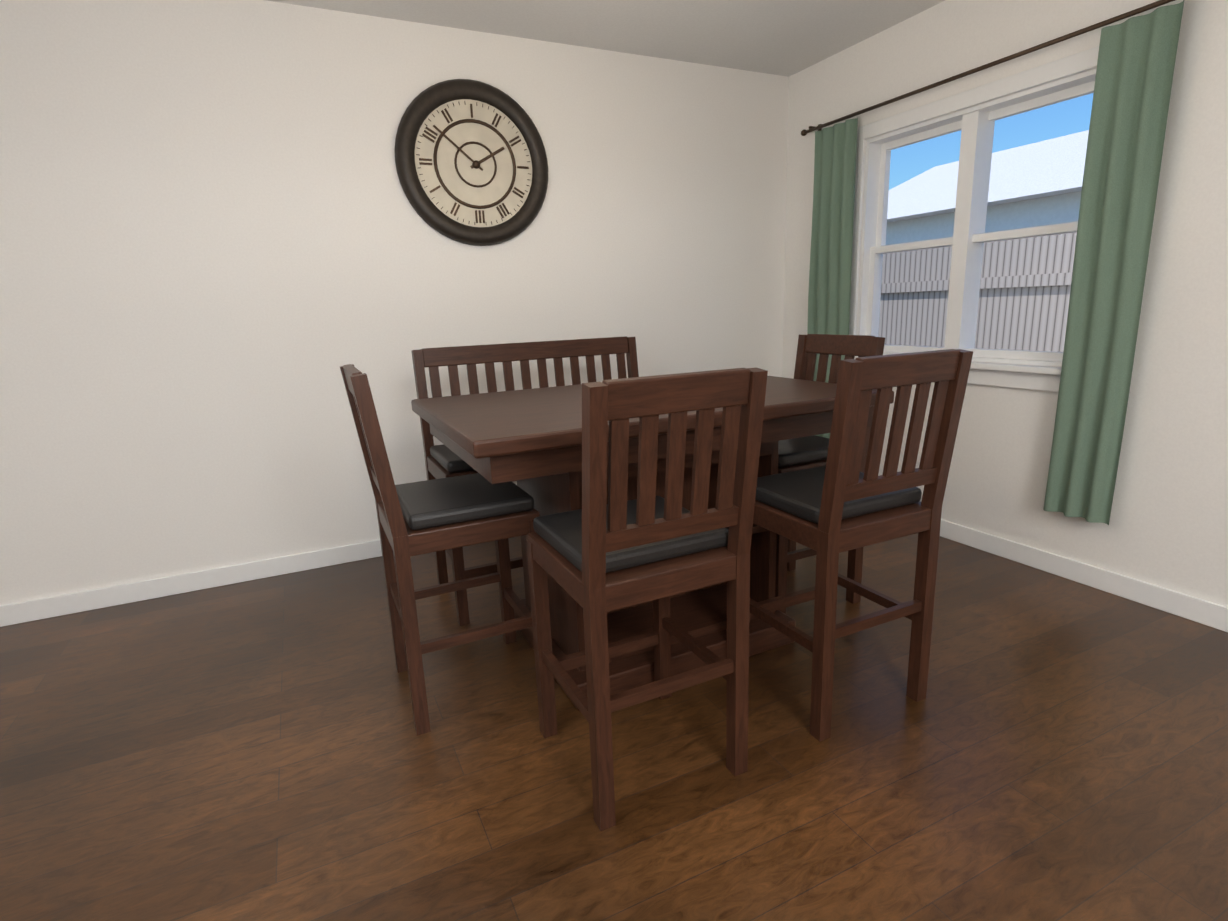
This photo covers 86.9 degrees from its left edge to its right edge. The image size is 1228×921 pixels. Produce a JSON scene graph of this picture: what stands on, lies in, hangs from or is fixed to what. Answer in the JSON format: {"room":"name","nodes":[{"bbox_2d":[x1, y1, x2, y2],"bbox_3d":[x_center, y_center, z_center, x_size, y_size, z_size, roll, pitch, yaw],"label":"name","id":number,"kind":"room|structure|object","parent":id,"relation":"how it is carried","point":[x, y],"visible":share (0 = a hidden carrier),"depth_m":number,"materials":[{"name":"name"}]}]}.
{"room":"dining room","nodes":[
{"label":"dining room","id":0,"kind":"room"},
{"bbox_2d":[0,0,788,605],"bbox_3d":[-1.552,-0.706,3.029,5.820,2.520,0.150,-8,15,-25],"label":"wall","id":1,"kind":"structure","parent":0,"point":[226,250],"depth_m":2.95,"materials":[{"name":"paint"}]},
{"bbox_2d":[0,539,381,626],"bbox_3d":[-1.478,0.492,3.233,5.805,0.090,0.013,-8,15,-25],"label":"baseboard","id":2,"kind":"structure","parent":1,"relation":"attached to","point":[45,608],"depth_m":2.98,"materials":[{"name":"white wood"}]},
{"bbox_2d":[394,79,547,245],"bbox_3d":[-0.678,-1.454,3.184,0.760,0.760,0.050,-8,15,-25],"label":"clock","id":3,"kind":"object","parent":1,"relation":"attached to","point":[471,161],"visible":1,"depth_m":3.17,"materials":[{"name":"brown metal"}]},
{"bbox_2d":[266,0,944,76],"bbox_3d":[0.474,-1.071,-1.447,6.120,0.100,9.650,-8,15,-25],"label":"ceiling","id":4,"kind":"structure","parent":0,"point":[787,38],"depth_m":3.08,"materials":[{"name":"paint"}]},
{"bbox_2d":[0,533,1227,920],"bbox_3d":[0.570,1.477,-0.845,6.120,0.100,9.650,-8,15,-25],"label":"floor","id":5,"kind":"structure","parent":0,"point":[1050,747],"depth_m":1.75,"materials":[{"name":"brown wood"}]},
{"bbox_2d":[340,364,539,735],"bbox_3d":[-0.529,0.228,2.063,0.485,1.073,0.430,-8,15,-25],"label":"end chair","id":6,"kind":"object","parent":5,"relation":"on","point":[425,517],"visible":0.81,"depth_m":1.92,"materials":[{"name":"brown wood"}]},
{"bbox_2d":[411,336,638,625],"bbox_3d":[-0.263,0.022,2.892,1.060,1.073,0.485,-8,15,-25],"label":"bench","id":7,"kind":"object","parent":5,"relation":"on","point":[443,461],"visible":0.46,"depth_m":2.87,"materials":[{"name":"brown wood"}]},
{"bbox_2d":[526,367,767,830],"bbox_3d":[0.060,0.298,1.674,0.430,1.073,0.485,-8,15,-25],"label":"chair","id":8,"kind":"object","parent":5,"relation":"on","point":[596,557],"visible":1,"depth_m":1.49,"materials":[{"name":"brown wood"}]},
{"bbox_2d":[411,376,893,710],"bbox_3d":[0.110,0.213,2.377,1.420,0.910,0.940,-8,15,-25],"label":"dining table","id":9,"kind":"object","parent":5,"relation":"on","point":[529,441],"visible":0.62,"depth_m":2.11,"materials":[{"name":"brown wood"}]},
{"bbox_2d":[775,334,884,613],"bbox_3d":[0.730,0.042,2.648,0.485,1.073,0.430,-8,15,-25],"label":"end chair","id":10,"kind":"object","parent":5,"relation":"on","point":[800,453],"visible":0.42,"depth_m":2.54,"materials":[{"name":"brown wood"}]},
{"bbox_2d":[749,349,972,741],"bbox_3d":[0.671,0.207,1.958,0.430,1.073,0.485,-8,15,-25],"label":"chair","id":11,"kind":"object","parent":5,"relation":"on","point":[834,507],"visible":0.85,"depth_m":1.77,"materials":[{"name":"brown wood"}]},
{"bbox_2d":[782,0,1227,606],"bbox_3d":[3.205,-0.193,0.101,0.150,2.520,9.650,-8,15,-25],"label":"wall","id":12,"kind":"structure","parent":0,"point":[1168,524],"depth_m":2.53,"materials":[{"name":"paint"}]},
{"bbox_2d":[849,46,1098,391],"bbox_3d":[1.664,-1.034,3.082,0.203,1.303,1.370,-8,15,-25],"label":"dining room window","id":13,"kind":"structure","parent":12,"relation":"in","point":[971,237],"depth_m":3.05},
{"bbox_2d":[801,0,1174,135],"bbox_3d":[1.541,-1.721,2.906,0.092,0.056,1.960,-8,15,-25],"label":"curtain rod","id":14,"kind":"object","parent":12,"relation":"attached to","point":[819,127],"visible":0.92,"depth_m":2.68,"materials":[{"name":"brown metal"}]},
{"bbox_2d":[807,117,857,438],"bbox_3d":[1.242,-0.934,3.731,0.044,1.835,0.310,-8,15,-25],"label":"curtain","id":15,"kind":"object","parent":14,"relation":"hanging from","point":[829,292],"visible":0.67,"depth_m":3.65,"materials":[{"name":"green fabric"}]},
{"bbox_2d":[1043,0,1183,524],"bbox_3d":[1.871,-0.658,2.465,0.044,1.835,0.250,-8,15,-25],"label":"curtain","id":16,"kind":"object","parent":14,"relation":"hanging from","point":[1131,96],"visible":1,"depth_m":2.44,"materials":[{"name":"green fabric"}]},
{"bbox_2d":[940,519,1227,631],"bbox_3d":[1.975,0.473,2.763,0.013,0.090,3.849,-8,15,-25],"label":"baseboard","id":17,"kind":"structure","parent":12,"relation":"attached to","point":[1204,612],"depth_m":2.69,"materials":[{"name":"white wood"}]},
{"label":"outside","id":18,"kind":"structure","parent":0,"visible":0},
{"bbox_3d":[15.443,-1.144,9.387,29.840,0.200,27.350,-8,15,-25],"label":"ground","id":19,"kind":"structure","parent":18,"visible":0},
{"bbox_2d":[878,232,1076,351],"bbox_3d":[4.418,-0.333,3.000,0.070,1.970,21.441,-8,15,-25],"label":"fence","id":20,"kind":"object","parent":19,"relation":"on","point":[1024,293],"depth_m":5.36,"materials":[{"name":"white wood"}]},
{"bbox_2d":[886,130,1088,244],"bbox_3d":[9.495,-2.605,7.166,7.800,4.100,14.800,-8,15,-25],"label":"building","id":21,"kind":"structure","parent":19,"relation":"on","point":[1036,184],"depth_m":10.05,"materials":[{"name":"white"}]}
]}

